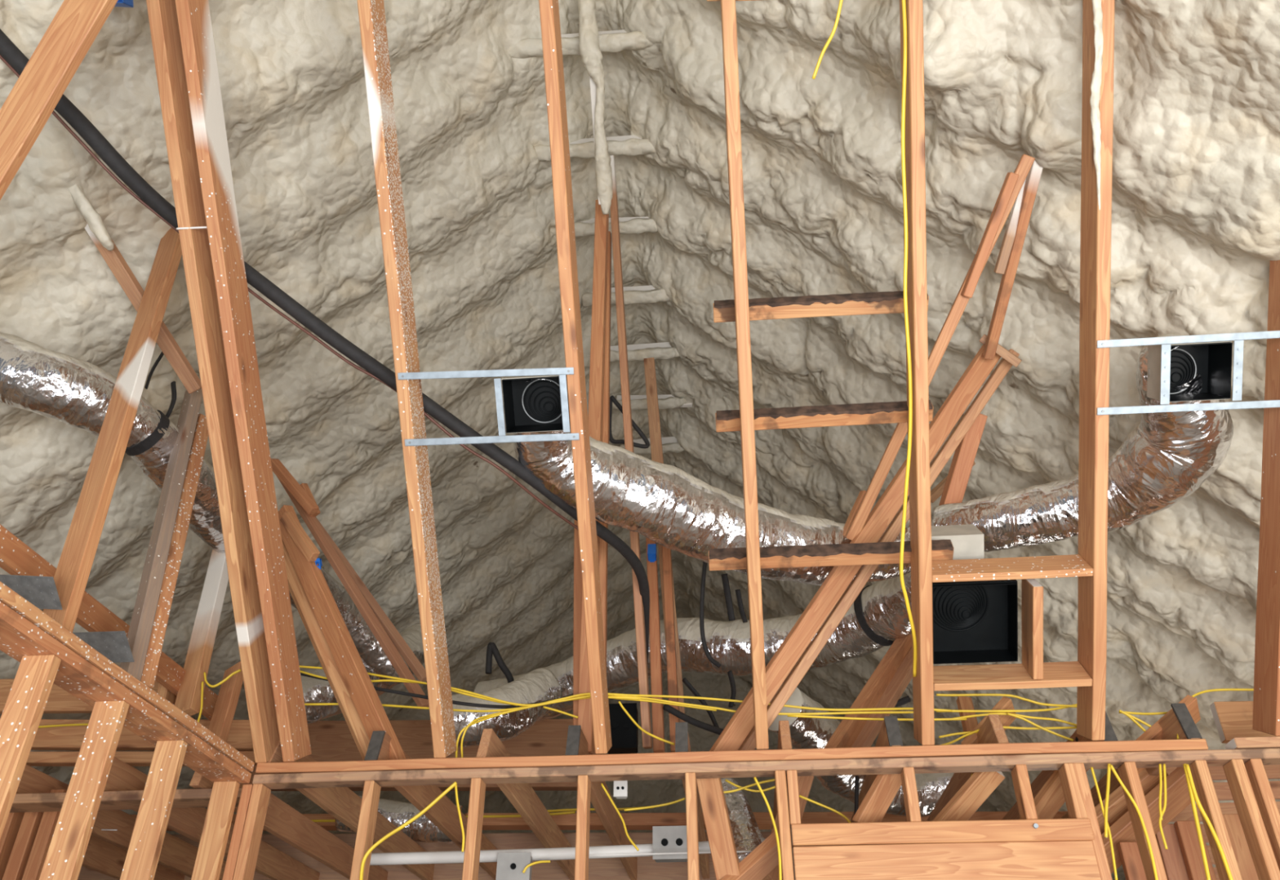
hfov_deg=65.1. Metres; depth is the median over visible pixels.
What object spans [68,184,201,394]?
brace
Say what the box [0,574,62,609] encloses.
plate
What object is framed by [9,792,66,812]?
plate
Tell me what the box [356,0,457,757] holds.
stud
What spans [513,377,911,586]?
flexible duct
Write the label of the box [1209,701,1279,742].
cross beam
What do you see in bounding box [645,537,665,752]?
post
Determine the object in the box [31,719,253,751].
board
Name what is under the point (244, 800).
stud
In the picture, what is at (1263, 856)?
stud
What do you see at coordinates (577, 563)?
post
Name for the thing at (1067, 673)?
block
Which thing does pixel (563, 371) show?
strap
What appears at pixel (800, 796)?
electrical cable
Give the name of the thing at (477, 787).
stud
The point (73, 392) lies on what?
flexible duct
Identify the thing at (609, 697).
electrical cable
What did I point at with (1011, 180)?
brace
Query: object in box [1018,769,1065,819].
board
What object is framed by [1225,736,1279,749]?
plate
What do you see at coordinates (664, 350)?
tie
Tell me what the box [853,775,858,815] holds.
black line
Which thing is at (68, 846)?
stud
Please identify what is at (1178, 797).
brace
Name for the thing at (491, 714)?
electrical cable
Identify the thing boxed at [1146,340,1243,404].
box
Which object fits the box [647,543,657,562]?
outlet box
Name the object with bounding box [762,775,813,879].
brace
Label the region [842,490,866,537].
brace
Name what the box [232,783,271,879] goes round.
stud
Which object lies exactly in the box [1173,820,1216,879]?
stud
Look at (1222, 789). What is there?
wall
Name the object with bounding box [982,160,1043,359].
brace
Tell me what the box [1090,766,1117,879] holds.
electrical cable
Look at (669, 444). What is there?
tie
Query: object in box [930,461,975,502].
brace
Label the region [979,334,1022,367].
brace
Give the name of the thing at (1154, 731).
brace
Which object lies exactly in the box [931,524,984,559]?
hood
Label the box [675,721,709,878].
stud
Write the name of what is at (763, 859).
brace
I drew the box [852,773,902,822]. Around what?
board
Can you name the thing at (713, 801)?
board
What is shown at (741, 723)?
brace
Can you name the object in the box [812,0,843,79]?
electrical cable
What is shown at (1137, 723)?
electrical cable
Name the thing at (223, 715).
brace
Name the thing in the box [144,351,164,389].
black line
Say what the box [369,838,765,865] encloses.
conduit pipe
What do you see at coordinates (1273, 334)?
strap
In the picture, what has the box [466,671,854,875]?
wall
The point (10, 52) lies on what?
insulated pipe
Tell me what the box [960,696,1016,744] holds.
brace
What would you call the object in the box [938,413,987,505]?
brace
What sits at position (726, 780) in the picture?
electrical cable
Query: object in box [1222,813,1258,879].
stud
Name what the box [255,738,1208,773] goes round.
plate
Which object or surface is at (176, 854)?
stud
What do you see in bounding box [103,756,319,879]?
stud
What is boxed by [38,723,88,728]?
electrical cable
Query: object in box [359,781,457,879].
electrical cable
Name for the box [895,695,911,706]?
black line
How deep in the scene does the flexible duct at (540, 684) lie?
5.02 m
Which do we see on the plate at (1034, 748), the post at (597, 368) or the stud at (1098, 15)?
the stud at (1098, 15)
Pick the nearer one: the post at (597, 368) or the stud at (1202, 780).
the stud at (1202, 780)
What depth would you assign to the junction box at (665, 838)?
4.09 m
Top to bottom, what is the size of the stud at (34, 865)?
2.662 m
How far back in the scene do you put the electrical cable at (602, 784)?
3.97 m
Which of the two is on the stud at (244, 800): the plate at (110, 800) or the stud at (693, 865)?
the plate at (110, 800)
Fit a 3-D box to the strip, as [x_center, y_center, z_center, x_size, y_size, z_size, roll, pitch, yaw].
[-0.225,-1.782,5.104,0.114,0.890,0.900,-4,-34,6]
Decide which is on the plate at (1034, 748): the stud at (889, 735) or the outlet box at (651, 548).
the stud at (889, 735)
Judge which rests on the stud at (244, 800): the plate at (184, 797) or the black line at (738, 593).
the plate at (184, 797)
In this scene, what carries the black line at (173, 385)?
attached to the flexible duct at (73, 392)
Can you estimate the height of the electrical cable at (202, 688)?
0.192 m
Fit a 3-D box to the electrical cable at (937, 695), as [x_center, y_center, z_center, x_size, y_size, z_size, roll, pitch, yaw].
[1.472,1.047,4.035,0.540,0.073,0.011,-3,-34,4]
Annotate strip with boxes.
[577,0,613,214]
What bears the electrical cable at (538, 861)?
attached to the junction box at (510, 865)
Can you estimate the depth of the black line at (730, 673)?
5.04 m
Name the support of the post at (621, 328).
attached to the insulation
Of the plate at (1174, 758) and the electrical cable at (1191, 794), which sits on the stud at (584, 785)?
the plate at (1174, 758)
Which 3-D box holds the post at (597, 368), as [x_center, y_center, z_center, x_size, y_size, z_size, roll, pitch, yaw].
[-0.215,0.015,4.800,0.074,2.848,0.498,2,-34,-2]
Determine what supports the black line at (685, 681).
hanging from the insulation
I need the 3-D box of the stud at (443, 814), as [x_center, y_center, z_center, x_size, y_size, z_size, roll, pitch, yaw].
[-0.804,2.635,6.069,0.048,0.149,5.198,-3,-34,4]
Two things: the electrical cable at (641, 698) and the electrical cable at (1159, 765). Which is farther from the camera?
the electrical cable at (641, 698)
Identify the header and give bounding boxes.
[791,817,1101,879]
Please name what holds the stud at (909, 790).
on the header
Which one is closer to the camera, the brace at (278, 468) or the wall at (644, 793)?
the brace at (278, 468)
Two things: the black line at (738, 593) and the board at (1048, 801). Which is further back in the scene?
the black line at (738, 593)
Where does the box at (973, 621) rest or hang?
on the block at (1073, 565)
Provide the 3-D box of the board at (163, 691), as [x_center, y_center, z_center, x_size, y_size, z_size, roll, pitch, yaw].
[-2.040,1.111,4.328,0.057,0.252,0.101,-3,-34,4]
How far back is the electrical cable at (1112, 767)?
3.49 m
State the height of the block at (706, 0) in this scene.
0.074 m
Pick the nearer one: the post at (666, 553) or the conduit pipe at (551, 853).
the conduit pipe at (551, 853)
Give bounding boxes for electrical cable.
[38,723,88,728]
[197,681,203,722]
[203,669,241,687]
[299,665,639,706]
[299,670,517,706]
[304,695,639,711]
[311,810,575,822]
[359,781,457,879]
[454,784,464,852]
[455,694,590,757]
[460,697,589,757]
[522,860,550,872]
[543,706,577,718]
[546,805,654,812]
[600,782,639,850]
[608,695,913,715]
[613,693,952,711]
[615,698,716,711]
[618,701,675,745]
[624,797,684,811]
[723,778,774,793]
[724,778,775,791]
[753,776,782,879]
[787,715,966,720]
[799,795,851,822]
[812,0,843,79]
[899,0,916,676]
[936,693,1076,707]
[936,703,1076,712]
[938,728,1004,737]
[942,725,1076,744]
[951,712,1076,726]
[1007,712,1073,741]
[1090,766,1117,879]
[1104,763,1111,837]
[1109,764,1158,879]
[1118,709,1146,731]
[1119,688,1253,715]
[1120,711,1151,727]
[1158,764,1162,820]
[1158,764,1168,848]
[1182,763,1210,879]
[1185,764,1233,879]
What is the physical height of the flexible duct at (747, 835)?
0.444 m
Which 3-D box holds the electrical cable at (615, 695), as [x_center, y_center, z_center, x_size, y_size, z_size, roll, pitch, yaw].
[0.573,1.077,4.116,1.370,0.118,0.011,-3,-34,4]
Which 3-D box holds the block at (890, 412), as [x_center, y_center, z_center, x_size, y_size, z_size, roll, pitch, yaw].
[0.675,-0.089,3.707,0.791,0.070,0.078,-3,-34,4]
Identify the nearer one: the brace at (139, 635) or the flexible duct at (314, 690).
the brace at (139, 635)
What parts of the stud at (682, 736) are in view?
hanger plate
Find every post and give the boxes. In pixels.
[573,520,582,724]
[577,200,608,754]
[594,231,611,749]
[609,155,652,748]
[644,357,684,722]
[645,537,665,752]
[662,545,679,751]
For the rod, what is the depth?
3.97 m
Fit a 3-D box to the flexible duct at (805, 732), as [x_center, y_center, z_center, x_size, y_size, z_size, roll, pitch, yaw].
[1.154,1.682,5.305,1.384,0.465,0.498,21,-39,-28]
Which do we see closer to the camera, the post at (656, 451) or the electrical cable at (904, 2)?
the electrical cable at (904, 2)
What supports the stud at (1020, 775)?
on the header
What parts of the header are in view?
panel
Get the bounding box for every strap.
[397,367,573,379]
[404,432,579,446]
[1096,330,1279,347]
[1097,400,1279,415]
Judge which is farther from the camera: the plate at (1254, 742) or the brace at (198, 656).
the brace at (198, 656)
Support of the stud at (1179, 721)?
on the plate at (1034, 748)
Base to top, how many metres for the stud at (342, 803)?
0.143 m
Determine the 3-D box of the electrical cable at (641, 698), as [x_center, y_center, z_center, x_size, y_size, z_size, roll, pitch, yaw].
[0.492,1.085,4.132,1.254,0.118,0.011,-3,-34,4]
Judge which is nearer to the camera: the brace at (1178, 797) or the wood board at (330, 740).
the brace at (1178, 797)
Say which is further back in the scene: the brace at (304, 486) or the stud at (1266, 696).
the brace at (304, 486)
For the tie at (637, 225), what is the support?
attached to the insulation
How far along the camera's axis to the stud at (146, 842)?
3.29 m
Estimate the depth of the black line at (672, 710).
4.61 m
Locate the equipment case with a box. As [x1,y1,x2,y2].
[607,702,638,754]
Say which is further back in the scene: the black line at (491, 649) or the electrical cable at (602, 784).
the black line at (491, 649)
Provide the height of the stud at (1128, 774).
2.615 m
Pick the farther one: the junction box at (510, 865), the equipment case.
the equipment case
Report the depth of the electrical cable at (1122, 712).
3.94 m
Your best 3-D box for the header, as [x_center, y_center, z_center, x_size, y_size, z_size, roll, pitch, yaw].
[1.062,1.521,3.486,1.038,0.363,0.105,-3,-34,4]
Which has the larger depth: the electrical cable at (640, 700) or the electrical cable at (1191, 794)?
the electrical cable at (640, 700)
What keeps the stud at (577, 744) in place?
on the plate at (1034, 748)
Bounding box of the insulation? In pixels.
[0,0,1279,879]
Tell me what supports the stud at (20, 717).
on the floor
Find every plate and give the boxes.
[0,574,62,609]
[0,581,254,771]
[0,600,251,782]
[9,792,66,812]
[72,631,134,662]
[97,790,143,810]
[171,788,212,808]
[252,747,1279,789]
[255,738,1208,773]
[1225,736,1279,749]
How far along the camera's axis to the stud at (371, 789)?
3.75 m
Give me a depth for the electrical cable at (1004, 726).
3.99 m
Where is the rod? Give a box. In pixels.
[588,850,751,856]
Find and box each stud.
[0,654,61,839]
[0,812,24,879]
[1,811,43,879]
[16,764,226,879]
[21,789,66,879]
[38,700,128,879]
[81,835,185,879]
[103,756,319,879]
[120,739,187,879]
[146,0,279,762]
[174,0,311,761]
[189,771,387,879]
[191,780,239,879]
[222,783,253,879]
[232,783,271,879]
[266,740,434,879]
[349,780,381,879]
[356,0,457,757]
[364,730,497,879]
[462,777,485,879]
[475,728,575,879]
[538,0,612,753]
[564,724,637,879]
[574,774,591,879]
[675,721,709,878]
[684,772,699,879]
[720,0,768,749]
[772,720,791,826]
[774,769,794,879]
[786,769,800,829]
[850,715,902,822]
[899,0,934,745]
[900,766,921,821]
[926,714,1008,821]
[1001,711,1117,819]
[1010,764,1037,819]
[1057,763,1087,818]
[1060,702,1202,818]
[1074,762,1112,879]
[1076,0,1115,740]
[1116,841,1146,879]
[1117,761,1167,879]
[1155,823,1189,879]
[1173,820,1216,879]
[1189,760,1242,879]
[1222,758,1279,879]
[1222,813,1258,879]
[1244,758,1279,870]
[1252,259,1279,736]
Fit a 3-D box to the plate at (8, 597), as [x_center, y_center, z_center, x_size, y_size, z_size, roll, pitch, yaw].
[-1.734,0.276,2.423,0.142,0.039,3.583,-3,-34,4]
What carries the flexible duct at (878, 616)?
hanging from the insulation
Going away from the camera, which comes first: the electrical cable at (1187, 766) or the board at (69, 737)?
the electrical cable at (1187, 766)
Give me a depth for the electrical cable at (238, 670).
4.24 m
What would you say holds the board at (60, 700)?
attached to the insulation
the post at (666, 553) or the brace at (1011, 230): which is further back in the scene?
the post at (666, 553)
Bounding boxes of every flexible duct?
[0,332,409,686]
[300,622,424,724]
[334,795,466,844]
[451,667,562,747]
[473,572,911,722]
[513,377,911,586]
[720,777,764,862]
[767,683,954,816]
[931,333,1233,551]
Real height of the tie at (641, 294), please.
0.151 m
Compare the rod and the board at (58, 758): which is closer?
the rod
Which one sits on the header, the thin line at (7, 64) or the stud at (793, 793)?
the stud at (793, 793)
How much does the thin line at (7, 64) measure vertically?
1.210 m
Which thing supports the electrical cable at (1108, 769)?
hanging from the plate at (1174, 758)
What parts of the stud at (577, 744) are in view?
hanger plate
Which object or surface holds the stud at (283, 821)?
on the plate at (184, 797)
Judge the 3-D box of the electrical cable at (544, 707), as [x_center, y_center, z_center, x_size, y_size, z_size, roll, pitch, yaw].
[-0.333,1.142,4.211,0.150,0.058,0.011,-3,-34,4]
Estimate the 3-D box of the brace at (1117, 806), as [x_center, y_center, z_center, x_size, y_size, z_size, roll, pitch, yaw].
[1.978,1.453,4.068,0.362,0.274,0.109,-14,-36,20]
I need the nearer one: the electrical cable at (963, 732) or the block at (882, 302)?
the block at (882, 302)
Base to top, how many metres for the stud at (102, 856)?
0.143 m
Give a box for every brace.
[0,0,118,199]
[43,227,182,632]
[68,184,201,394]
[120,387,202,680]
[140,413,208,688]
[174,549,228,715]
[208,661,243,742]
[271,458,428,709]
[271,459,319,514]
[278,505,406,759]
[280,511,319,561]
[281,538,369,760]
[300,483,320,517]
[315,516,426,681]
[709,344,1000,751]
[720,831,779,879]
[737,348,1019,750]
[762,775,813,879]
[823,634,911,748]
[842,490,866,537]
[846,154,1035,540]
[851,647,912,747]
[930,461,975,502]
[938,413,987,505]
[955,696,977,737]
[960,172,1018,297]
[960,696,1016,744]
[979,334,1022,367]
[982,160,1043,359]
[993,177,1026,274]
[1094,768,1168,834]
[1101,766,1213,873]
[1135,694,1200,773]
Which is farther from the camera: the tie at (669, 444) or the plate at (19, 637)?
the tie at (669, 444)
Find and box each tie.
[176,226,207,230]
[506,30,653,58]
[534,135,656,161]
[573,216,657,237]
[582,285,670,306]
[609,342,679,362]
[612,394,692,410]
[620,436,686,453]
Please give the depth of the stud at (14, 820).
4.23 m
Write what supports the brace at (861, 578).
attached to the insulation
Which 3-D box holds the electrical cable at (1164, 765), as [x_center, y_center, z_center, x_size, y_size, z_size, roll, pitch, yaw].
[1.847,1.285,3.529,0.082,0.288,0.012,-3,-34,4]
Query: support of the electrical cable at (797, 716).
attached to the brace at (861, 578)
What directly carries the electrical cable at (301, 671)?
attached to the brace at (335, 678)
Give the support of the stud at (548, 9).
on the plate at (1034, 748)
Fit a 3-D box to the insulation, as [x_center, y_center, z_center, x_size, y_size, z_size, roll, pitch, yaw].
[-0.193,0.049,5.436,7.930,3.855,14.190,-3,-34,4]
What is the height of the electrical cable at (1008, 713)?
0.122 m
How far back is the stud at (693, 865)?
3.63 m
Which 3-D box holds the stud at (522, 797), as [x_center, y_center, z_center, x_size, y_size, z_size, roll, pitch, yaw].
[-0.370,2.611,6.037,0.040,0.143,5.196,-3,-34,4]
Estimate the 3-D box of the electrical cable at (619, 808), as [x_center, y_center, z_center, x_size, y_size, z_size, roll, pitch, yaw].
[-0.248,2.151,5.847,0.664,0.026,0.018,-3,-34,4]
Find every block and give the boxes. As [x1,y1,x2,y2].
[706,0,761,1]
[708,539,954,570]
[712,290,928,322]
[715,400,933,432]
[932,554,1093,582]
[933,661,1092,690]
[1021,578,1043,679]
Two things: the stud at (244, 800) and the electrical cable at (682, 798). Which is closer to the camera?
the stud at (244, 800)
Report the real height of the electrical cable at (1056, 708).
0.027 m
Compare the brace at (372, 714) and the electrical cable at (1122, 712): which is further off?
the brace at (372, 714)
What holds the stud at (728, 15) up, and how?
on the plate at (1034, 748)
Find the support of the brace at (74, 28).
attached to the insulation
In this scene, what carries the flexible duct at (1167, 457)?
attached to the box at (1166, 370)
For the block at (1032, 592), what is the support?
attached to the block at (1067, 673)
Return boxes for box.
[114,0,133,8]
[493,374,569,435]
[495,852,532,879]
[613,780,627,798]
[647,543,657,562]
[653,825,687,862]
[931,524,1017,663]
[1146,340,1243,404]
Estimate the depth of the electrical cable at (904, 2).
3.49 m
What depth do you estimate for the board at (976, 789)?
3.85 m
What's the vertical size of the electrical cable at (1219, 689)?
0.097 m
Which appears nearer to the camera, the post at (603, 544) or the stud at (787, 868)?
the stud at (787, 868)
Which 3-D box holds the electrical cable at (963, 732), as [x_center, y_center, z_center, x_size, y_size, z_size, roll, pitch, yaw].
[1.332,1.173,4.027,0.265,0.040,0.011,-3,-34,4]
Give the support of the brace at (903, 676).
attached to the brace at (847, 731)
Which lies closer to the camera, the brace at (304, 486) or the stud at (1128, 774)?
the stud at (1128, 774)
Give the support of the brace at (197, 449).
attached to the brace at (139, 635)
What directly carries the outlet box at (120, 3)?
attached to the brace at (74, 28)
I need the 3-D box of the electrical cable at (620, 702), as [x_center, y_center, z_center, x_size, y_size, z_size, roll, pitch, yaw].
[0.025,1.161,4.121,0.232,0.190,0.011,-3,-34,4]
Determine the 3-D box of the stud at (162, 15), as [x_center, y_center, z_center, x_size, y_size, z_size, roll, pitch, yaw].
[-1.601,-0.519,3.713,0.050,2.725,2.618,-3,-34,5]
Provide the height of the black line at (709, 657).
0.558 m
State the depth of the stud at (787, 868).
3.60 m
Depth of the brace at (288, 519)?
4.53 m
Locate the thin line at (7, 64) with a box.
[0,54,577,529]
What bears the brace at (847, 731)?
attached to the insulation
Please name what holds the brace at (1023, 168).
attached to the insulation
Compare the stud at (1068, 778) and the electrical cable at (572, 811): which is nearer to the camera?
the stud at (1068, 778)
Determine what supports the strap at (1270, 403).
attached to the stud at (1266, 696)
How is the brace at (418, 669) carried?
attached to the insulation
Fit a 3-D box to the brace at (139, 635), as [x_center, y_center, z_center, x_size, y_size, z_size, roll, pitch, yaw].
[-1.889,0.320,3.993,0.062,1.580,0.514,25,-41,-32]
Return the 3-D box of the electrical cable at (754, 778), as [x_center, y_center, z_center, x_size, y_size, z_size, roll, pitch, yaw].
[0.456,1.390,3.579,0.079,0.372,0.011,-3,-34,4]
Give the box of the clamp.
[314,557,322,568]
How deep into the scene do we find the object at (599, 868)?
5.96 m
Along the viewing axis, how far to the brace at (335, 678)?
4.34 m
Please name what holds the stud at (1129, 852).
on the floor
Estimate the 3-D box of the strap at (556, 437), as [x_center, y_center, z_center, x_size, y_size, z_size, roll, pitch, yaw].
[-0.536,0.001,3.629,0.638,0.027,0.027,-3,-34,4]
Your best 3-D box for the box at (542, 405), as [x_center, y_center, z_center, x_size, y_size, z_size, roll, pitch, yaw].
[-0.381,-0.138,3.682,0.259,0.270,0.268,-3,-34,4]
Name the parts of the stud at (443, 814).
hanger plate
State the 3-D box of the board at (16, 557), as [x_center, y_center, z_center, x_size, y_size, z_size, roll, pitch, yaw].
[-2.019,0.741,3.860,0.039,0.102,1.848,-3,-34,4]
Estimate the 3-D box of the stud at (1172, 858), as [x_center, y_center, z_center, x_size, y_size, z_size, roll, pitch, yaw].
[2.191,2.655,3.497,0.093,2.520,0.040,-3,-34,4]
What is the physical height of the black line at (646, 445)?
0.291 m
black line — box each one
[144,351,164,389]
[165,381,177,417]
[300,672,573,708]
[485,641,514,683]
[608,395,649,448]
[662,703,724,734]
[682,677,719,727]
[699,561,720,667]
[721,573,735,621]
[727,670,736,706]
[735,589,747,622]
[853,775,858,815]
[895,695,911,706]
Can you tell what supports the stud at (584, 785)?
on the floor
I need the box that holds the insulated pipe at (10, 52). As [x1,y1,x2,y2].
[0,29,649,664]
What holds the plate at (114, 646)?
attached to the brace at (139, 635)
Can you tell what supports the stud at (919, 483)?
on the plate at (1034, 748)
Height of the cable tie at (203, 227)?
0.079 m
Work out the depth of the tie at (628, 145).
5.67 m
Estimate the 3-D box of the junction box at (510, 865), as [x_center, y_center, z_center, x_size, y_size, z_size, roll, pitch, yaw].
[-0.515,1.762,4.133,0.138,0.108,0.072,-3,-34,4]
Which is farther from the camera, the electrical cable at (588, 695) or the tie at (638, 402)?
the tie at (638, 402)
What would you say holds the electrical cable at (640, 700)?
attached to the electrical cable at (641, 698)
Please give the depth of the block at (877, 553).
3.77 m
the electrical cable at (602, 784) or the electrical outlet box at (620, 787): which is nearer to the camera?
the electrical cable at (602, 784)
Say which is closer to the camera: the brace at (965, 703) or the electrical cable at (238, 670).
the electrical cable at (238, 670)
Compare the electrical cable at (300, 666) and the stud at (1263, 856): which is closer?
the stud at (1263, 856)
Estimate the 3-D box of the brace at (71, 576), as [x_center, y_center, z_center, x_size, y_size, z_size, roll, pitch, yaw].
[-1.934,-0.167,3.776,0.080,2.148,0.536,27,-43,-34]
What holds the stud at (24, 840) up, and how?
on the floor
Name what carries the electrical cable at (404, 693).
attached to the post at (577, 563)
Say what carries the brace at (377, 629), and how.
attached to the insulation
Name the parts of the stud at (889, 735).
hanger plate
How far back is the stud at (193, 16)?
3.70 m
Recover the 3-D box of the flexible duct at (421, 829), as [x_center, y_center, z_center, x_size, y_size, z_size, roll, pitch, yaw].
[-1.377,2.176,5.777,0.726,0.287,0.214,-3,-34,4]
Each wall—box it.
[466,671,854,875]
[1165,764,1279,879]
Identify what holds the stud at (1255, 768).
on the floor
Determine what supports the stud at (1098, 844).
on the floor
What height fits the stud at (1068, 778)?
0.192 m
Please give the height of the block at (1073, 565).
0.123 m
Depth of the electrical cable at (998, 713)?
4.01 m
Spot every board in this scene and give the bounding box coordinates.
[0,524,217,719]
[0,679,159,713]
[26,751,257,766]
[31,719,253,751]
[156,683,176,704]
[250,718,601,791]
[696,777,739,879]
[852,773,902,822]
[932,771,1004,821]
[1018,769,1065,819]
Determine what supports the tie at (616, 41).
attached to the insulation
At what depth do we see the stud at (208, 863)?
3.73 m
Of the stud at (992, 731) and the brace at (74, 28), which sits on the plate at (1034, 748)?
the stud at (992, 731)
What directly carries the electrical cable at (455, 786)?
hanging from the plate at (1174, 758)
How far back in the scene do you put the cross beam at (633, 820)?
5.83 m
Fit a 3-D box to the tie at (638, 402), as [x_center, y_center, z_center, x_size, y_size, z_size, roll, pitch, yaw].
[0.090,-0.299,7.691,0.618,0.140,0.104,-3,-34,4]
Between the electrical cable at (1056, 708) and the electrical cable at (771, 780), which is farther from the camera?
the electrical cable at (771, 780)
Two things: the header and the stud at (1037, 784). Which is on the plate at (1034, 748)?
the stud at (1037, 784)
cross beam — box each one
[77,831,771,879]
[131,811,1066,831]
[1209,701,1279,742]
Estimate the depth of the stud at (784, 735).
3.86 m
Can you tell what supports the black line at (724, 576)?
hanging from the insulation

